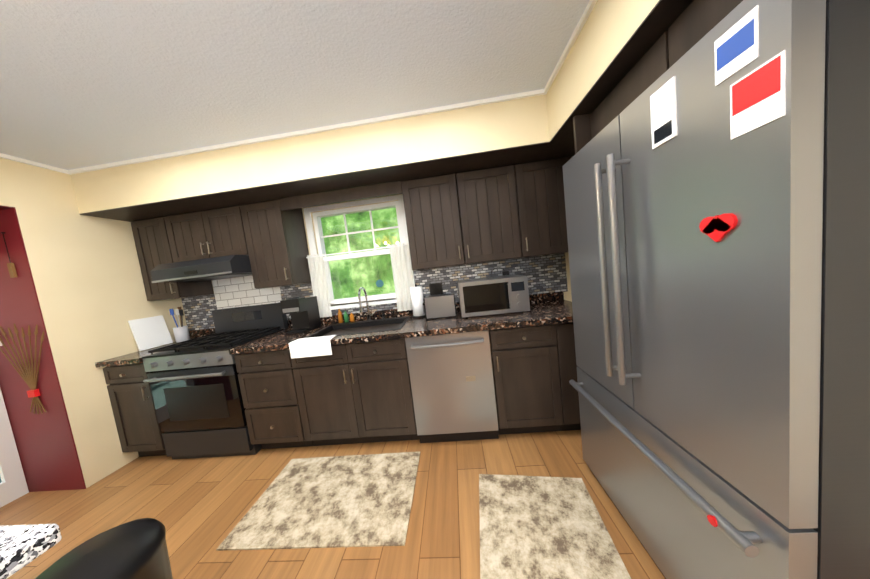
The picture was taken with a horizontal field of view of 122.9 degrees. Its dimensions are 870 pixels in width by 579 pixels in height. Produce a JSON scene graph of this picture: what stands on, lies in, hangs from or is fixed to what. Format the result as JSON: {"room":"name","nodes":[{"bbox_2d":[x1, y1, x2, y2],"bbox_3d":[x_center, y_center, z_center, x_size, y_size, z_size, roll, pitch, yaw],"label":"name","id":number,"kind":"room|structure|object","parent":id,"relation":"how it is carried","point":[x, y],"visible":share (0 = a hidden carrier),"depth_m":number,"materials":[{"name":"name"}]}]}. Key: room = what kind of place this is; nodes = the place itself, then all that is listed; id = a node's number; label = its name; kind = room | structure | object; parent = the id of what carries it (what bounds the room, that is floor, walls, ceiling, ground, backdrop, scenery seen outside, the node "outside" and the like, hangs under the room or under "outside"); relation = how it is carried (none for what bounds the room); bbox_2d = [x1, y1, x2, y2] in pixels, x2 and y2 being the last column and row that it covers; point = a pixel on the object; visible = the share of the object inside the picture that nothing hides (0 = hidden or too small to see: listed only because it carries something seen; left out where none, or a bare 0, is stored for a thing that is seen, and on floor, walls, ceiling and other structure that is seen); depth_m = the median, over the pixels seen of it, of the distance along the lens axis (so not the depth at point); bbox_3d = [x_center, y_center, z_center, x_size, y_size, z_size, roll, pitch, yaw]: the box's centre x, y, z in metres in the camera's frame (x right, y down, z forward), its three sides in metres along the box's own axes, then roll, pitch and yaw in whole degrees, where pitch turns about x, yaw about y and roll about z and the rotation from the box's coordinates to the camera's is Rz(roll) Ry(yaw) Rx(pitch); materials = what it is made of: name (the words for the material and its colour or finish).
{"room":"kitchen","nodes":[
{"label":"kitchen","id":0,"kind":"room"},
{"bbox_2d":[0,158,186,491],"bbox_3d":[-3.038,0.329,1.680,0.520,2.440,2.070,-6,5,4],"label":"wall","id":1,"kind":"structure","parent":0,"point":[74,291],"depth_m":1.79,"materials":[{"name":"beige paint"}]},
{"bbox_2d":[1,232,17,277],"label":"wall decor","id":2,"kind":"object","parent":1,"relation":"attached to","point":[11,267],"depth_m":1.65,"materials":[{"name":"brown wood"}]},
{"bbox_2d":[0,388,28,507],"bbox_3d":[-3.259,0.564,1.344,0.075,2.080,0.790,-6,5,4],"label":"door frame","id":3,"kind":"structure","parent":1,"relation":"attached to","point":[13,485],"depth_m":1.76,"materials":[{"name":"white paint"}]},
{"bbox_2d":[0,324,46,413],"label":"wall decor","id":4,"kind":"object","parent":1,"relation":"attached to","point":[30,379],"depth_m":1.71,"materials":[{"name":"brown plant"}]},
{"bbox_2d":[0,153,67,173],"bbox_3d":[-2.933,-0.866,1.229,0.020,0.025,1.240,-6,5,4],"label":"trim","id":5,"kind":"structure","parent":1,"relation":"attached to","point":[5,156],"depth_m":1.70,"materials":[{"name":"white paint"}]},
{"bbox_2d":[67,89,545,174],"bbox_3d":[-1.086,-1.123,1.728,3.660,0.025,0.020,-6,5,4],"label":"trim","id":6,"kind":"structure","parent":1,"relation":"attached to","point":[536,92],"depth_m":1.70,"materials":[{"name":"white paint"}]},
{"bbox_2d":[0,0,589,169],"bbox_3d":[-1.190,-0.942,-0.889,5.220,0.060,6.700,-6,5,4],"label":"ceiling","id":7,"kind":"structure","parent":0,"point":[85,83],"depth_m":1.19,"materials":[{"name":"white paint"}]},
{"bbox_2d":[543,0,597,93],"bbox_3d":[0.538,-1.065,-1.328,0.020,0.025,5.885,-6,5,4],"label":"trim","id":8,"kind":"structure","parent":7,"relation":"attached to","point":[580,24],"depth_m":1.23,"materials":[{"name":"white paint"}]},
{"bbox_2d":[70,95,549,221],"bbox_3d":[-1.047,-0.997,2.047,3.660,0.336,0.595,-6,5,4],"label":"soffit","id":9,"kind":"structure","parent":0,"point":[512,132],"depth_m":1.77,"materials":[{"name":"beige paint"}]},
{"bbox_2d":[0,430,664,578],"bbox_3d":[-0.900,1.534,-0.689,5.220,0.060,6.700,-6,5,4],"label":"floor","id":10,"kind":"structure","parent":0,"point":[199,508],"depth_m":1.48,"materials":[{"name":"brown wood"}]},
{"bbox_2d":[0,524,61,578],"bbox_3d":[-1.189,1.085,-0.910,0.840,0.930,2.900,-6,5,4],"label":"kitchen island","id":11,"kind":"object","parent":10,"relation":"on","point":[21,546],"visible":1,"depth_m":0.43,"materials":[{"name":"stone"}]},
{"bbox_2d":[35,518,172,578],"bbox_3d":[-0.967,1.077,0.709,0.284,0.635,0.284,-6,5,4],"label":"chair","id":12,"kind":"object","parent":10,"relation":"on","point":[136,549],"visible":1,"depth_m":0.70,"materials":[{"name":"black leather"}]},
{"bbox_2d":[103,363,166,456],"bbox_3d":[-2.454,1.006,2.278,0.388,0.868,0.657,-6,5,4],"label":"base cabinet","id":13,"kind":"object","parent":10,"relation":"on","point":[131,398],"depth_m":1.95,"materials":[{"name":"black wood"}]},
{"bbox_2d":[95,335,204,366],"bbox_3d":[-2.508,0.556,2.226,0.392,0.040,0.688,-6,5,4],"label":"countertop","id":14,"kind":"structure","parent":13,"relation":"on","point":[136,357],"depth_m":1.92,"materials":[{"name":"brown stone"}]},
{"bbox_2d":[142,302,287,458],"bbox_3d":[-1.900,0.789,2.184,0.760,1.185,0.719,-6,5,4],"label":"range","id":15,"kind":"object","parent":10,"relation":"on","point":[197,396],"visible":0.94,"depth_m":1.91,"materials":[{"name":"black metal"}]},
{"bbox_2d":[234,351,310,448],"bbox_3d":[-1.240,0.872,2.183,0.515,0.868,0.657,-6,5,4],"label":"base cabinet","id":16,"kind":"object","parent":10,"relation":"on","point":[271,384],"depth_m":1.86,"materials":[{"name":"black wood"}]},
{"bbox_2d":[216,452,419,550],"bbox_3d":[-0.629,1.289,1.502,1.010,0.008,0.595,-6,5,4],"label":"area rug","id":17,"kind":"object","parent":10,"relation":"on","point":[344,501],"visible":1,"depth_m":1.41,"materials":[{"name":"beige carpet"}]},
{"bbox_2d":[299,343,366,445],"bbox_3d":[-0.794,0.822,2.148,0.507,0.868,0.657,-6,5,4],"label":"base cabinet","id":18,"kind":"object","parent":10,"relation":"on","point":[354,387],"depth_m":1.82,"materials":[{"name":"black wood"}]},
{"bbox_2d":[355,339,418,442],"bbox_3d":[-0.405,0.779,2.117,0.505,0.868,0.657,-6,5,4],"label":"base cabinet","id":19,"kind":"object","parent":10,"relation":"on","point":[384,375],"depth_m":1.79,"materials":[{"name":"black wood"}]},
{"bbox_2d":[405,330,498,442],"bbox_3d":[0.150,0.723,2.023,0.610,0.865,0.704,-6,5,4],"label":"dishwasher","id":20,"kind":"object","parent":10,"relation":"on","point":[452,385],"visible":0.96,"depth_m":1.73,"materials":[{"name":"silver metal"}]},
{"bbox_2d":[489,323,566,434],"bbox_3d":[0.689,0.658,2.032,0.460,0.868,0.657,-6,5,4],"label":"base cabinet","id":21,"kind":"object","parent":10,"relation":"on","point":[527,362],"depth_m":1.71,"materials":[{"name":"black wood"}]},
{"bbox_2d":[229,299,572,354],"bbox_3d":[-0.170,0.297,2.043,2.786,0.040,0.688,-6,5,4],"label":"countertop","id":22,"kind":"structure","parent":21,"relation":"on","point":[555,310],"depth_m":1.78,"materials":[{"name":"brown stone"}]},
{"bbox_2d":[128,307,354,350],"bbox_3d":[-1.780,0.269,2.261,1.888,0.350,0.426,-6,5,4],"label":"corner items","id":23,"kind":"object","parent":22,"relation":"on","point":[150,332],"visible":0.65,"depth_m":2.29,"materials":[{"name":"white paint"}]},
{"bbox_2d":[280,296,320,334],"bbox_3d":[-1.247,0.223,2.215,0.170,0.325,0.285,-6,5,4],"label":"coffee maker","id":24,"kind":"object","parent":22,"relation":"on","point":[304,314],"visible":1,"depth_m":2.18,"materials":[{"name":"black plastic"}]},
{"bbox_2d":[289,335,336,358],"bbox_3d":[-0.917,0.434,1.804,0.320,0.120,0.114,-6,5,4],"label":"towel","id":25,"kind":"object","parent":22,"relation":"on","point":[309,347],"visible":1,"depth_m":1.75,"materials":[{"name":"white fabric"}]},
{"bbox_2d":[303,315,410,337],"bbox_3d":[-0.632,0.435,2.101,0.800,0.224,0.506,-6,5,4],"label":"sink","id":26,"kind":"object","parent":22,"relation":"in","point":[360,325],"depth_m":2.25,"materials":[{"name":"black metal"}]},
{"bbox_2d":[359,287,386,318],"bbox_3d":[-0.599,0.143,2.220,0.175,0.327,0.208,-6,5,4],"label":"faucet","id":27,"kind":"object","parent":22,"relation":"on","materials":[{"name":"silver metal"}]},
{"bbox_2d":[410,284,424,317],"bbox_3d":[-0.164,0.102,2.233,0.150,0.310,0.150,-6,5,4],"label":"paper towel","id":28,"kind":"object","parent":22,"relation":"on","point":[416,291],"visible":0.83,"depth_m":2.19,"materials":[{"name":"white paper"}]},
{"bbox_2d":[423,293,456,319],"bbox_3d":[0.040,0.147,2.117,0.292,0.192,0.170,-6,5,4],"label":"toaster","id":29,"kind":"object","parent":22,"relation":"on","point":[439,306],"visible":1,"depth_m":2.03,"materials":[{"name":"silver metal"}]},
{"bbox_2d":[457,275,529,317],"bbox_3d":[0.483,0.051,2.059,0.540,0.290,0.428,-6,5,4],"label":"microwave","id":30,"kind":"object","parent":22,"relation":"on","point":[494,295],"visible":1,"depth_m":1.88,"materials":[{"name":"silver metal"}]},
{"bbox_2d":[479,474,630,578],"bbox_3d":[0.498,1.196,1.017,0.600,0.008,0.900,-6,5,10],"label":"area rug","id":31,"kind":"object","parent":10,"relation":"on","point":[536,527],"visible":1,"depth_m":1.15,"materials":[{"name":"beige carpet"}]},
{"bbox_2d":[559,323,580,430],"bbox_3d":[1.062,0.617,2.003,0.408,0.868,0.657,-6,5,4],"label":"base cabinet","id":32,"kind":"object","parent":10,"relation":"on","point":[566,330],"depth_m":1.68,"materials":[{"name":"black wood"}]},
{"bbox_2d":[562,0,869,578],"bbox_3d":[1.148,0.198,0.929,0.878,1.850,0.910,-6,5,4],"label":"fridge","id":33,"kind":"object","parent":10,"relation":"on","point":[716,179],"visible":1,"depth_m":0.57,"materials":[{"name":"silver metal"}]},
{"bbox_2d":[181,194,571,330],"bbox_3d":[-0.822,0.005,2.476,5.220,2.440,0.128,-6,5,4],"label":"wall","id":34,"kind":"structure","parent":0,"point":[547,273],"depth_m":2.36,"materials":[{"name":"tile"}]},
{"bbox_2d":[131,216,213,300],"bbox_3d":[-2.540,-0.293,2.340,0.401,0.750,0.320,-6,5,4],"label":"upper cabinet","id":35,"kind":"object","parent":34,"relation":"attached to","point":[154,242],"depth_m":2.19,"materials":[{"name":"black wood"}]},
{"bbox_2d":[171,206,246,261],"bbox_3d":[-2.053,-0.502,2.288,0.736,0.440,0.320,-6,5,4],"label":"upper cabinet","id":36,"kind":"object","parent":34,"relation":"attached to","point":[212,233],"depth_m":2.13,"materials":[{"name":"black wood"}]},
{"bbox_2d":[151,255,251,282],"bbox_3d":[-2.024,-0.192,2.218,0.728,0.161,0.506,-6,5,4],"label":"range hood","id":37,"kind":"object","parent":36,"relation":"attached to","point":[221,267],"visible":0.81,"depth_m":1.99,"materials":[{"name":"black metal"}]},
{"bbox_2d":[239,198,310,288],"bbox_3d":[-1.515,-0.407,2.260,0.431,0.750,0.320,-6,5,4],"label":"upper cabinet","id":38,"kind":"object","parent":34,"relation":"attached to","point":[274,232],"depth_m":2.11,"materials":[{"name":"black wood"}]},
{"bbox_2d":[303,194,414,309],"bbox_3d":[-0.746,-0.354,2.403,1.060,1.035,0.160,-6,5,4],"label":"window","id":39,"kind":"structure","parent":34,"relation":"attached to","point":[398,205],"depth_m":2.40,"materials":[{"name":"white paint"}]},
{"bbox_2d":[306,243,413,317],"bbox_3d":[-0.721,-0.070,2.326,1.040,0.650,0.024,-6,5,4],"label":"cafe curtain","id":40,"kind":"object","parent":39,"relation":"hanging from","point":[401,268],"visible":0.83,"depth_m":2.31,"materials":[{"name":"white fabric"}]},
{"bbox_2d":[189,291,562,338],"bbox_3d":[-0.730,0.272,2.416,3.948,0.080,0.017,-6,5,4],"label":"backsplash","id":41,"kind":"structure","parent":34,"relation":"attached to","point":[542,297],"depth_m":2.39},
{"bbox_2d":[429,283,442,294],"bbox_3d":[0.011,-0.002,2.349,0.130,0.120,0.008,-6,5,4],"label":"switch plate","id":42,"kind":"object","parent":34,"relation":"attached to","point":[435,288],"visible":0.88,"depth_m":2.35,"materials":[{"name":"black plastic"}]},
{"bbox_2d":[399,164,530,269],"bbox_3d":[0.260,-0.603,2.121,0.991,0.750,0.320,-6,5,4],"label":"upper cabinet","id":43,"kind":"object","parent":34,"relation":"attached to","point":[497,214],"depth_m":1.97,"materials":[{"name":"black wood"}]},
{"bbox_2d":[491,267,508,275],"bbox_3d":[0.622,-0.163,2.287,0.173,0.103,0.021,-6,5,4],"label":"cord","id":44,"kind":"object","parent":34,"relation":"attached to","point":[504,273],"visible":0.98,"depth_m":2.27,"materials":[{"name":"black plastic"}]},
{"bbox_2d":[523,152,576,256],"bbox_3d":[0.894,-0.673,2.071,0.530,0.750,0.320,-6,5,4],"label":"upper cabinet","id":45,"kind":"object","parent":34,"relation":"attached to","point":[545,184],"depth_m":1.92,"materials":[{"name":"black wood"}]},
{"bbox_2d":[583,39,658,142],"bbox_3d":[1.178,-0.891,1.076,0.638,0.225,0.480,-6,5,4],"label":"upper cabinet","id":46,"kind":"object","parent":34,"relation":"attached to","point":[645,72],"depth_m":1.06,"materials":[{"name":"black wood"}]},
{"bbox_2d":[659,0,742,76],"bbox_3d":[1.146,-0.848,0.599,0.638,0.225,0.480,-6,5,4],"label":"upper cabinet","id":47,"kind":"object","parent":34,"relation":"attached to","point":[701,16],"depth_m":0.78,"materials":[{"name":"black wood"}]},
{"bbox_2d":[538,0,692,160],"bbox_3d":[0.953,-0.979,-1.050,0.740,0.336,6.480,-6,5,4],"label":"soffit","id":48,"kind":"structure","parent":0,"point":[616,40],"depth_m":1.08,"materials":[{"name":"beige paint"}]},
{"label":"outside","id":49,"kind":"structure","parent":0,"visible":0},
{"bbox_2d":[321,208,399,298],"bbox_3d":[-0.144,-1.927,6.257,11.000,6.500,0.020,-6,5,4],"label":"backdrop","id":50,"kind":"structure","parent":49,"point":[338,277],"depth_m":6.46,"materials":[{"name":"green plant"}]}
]}

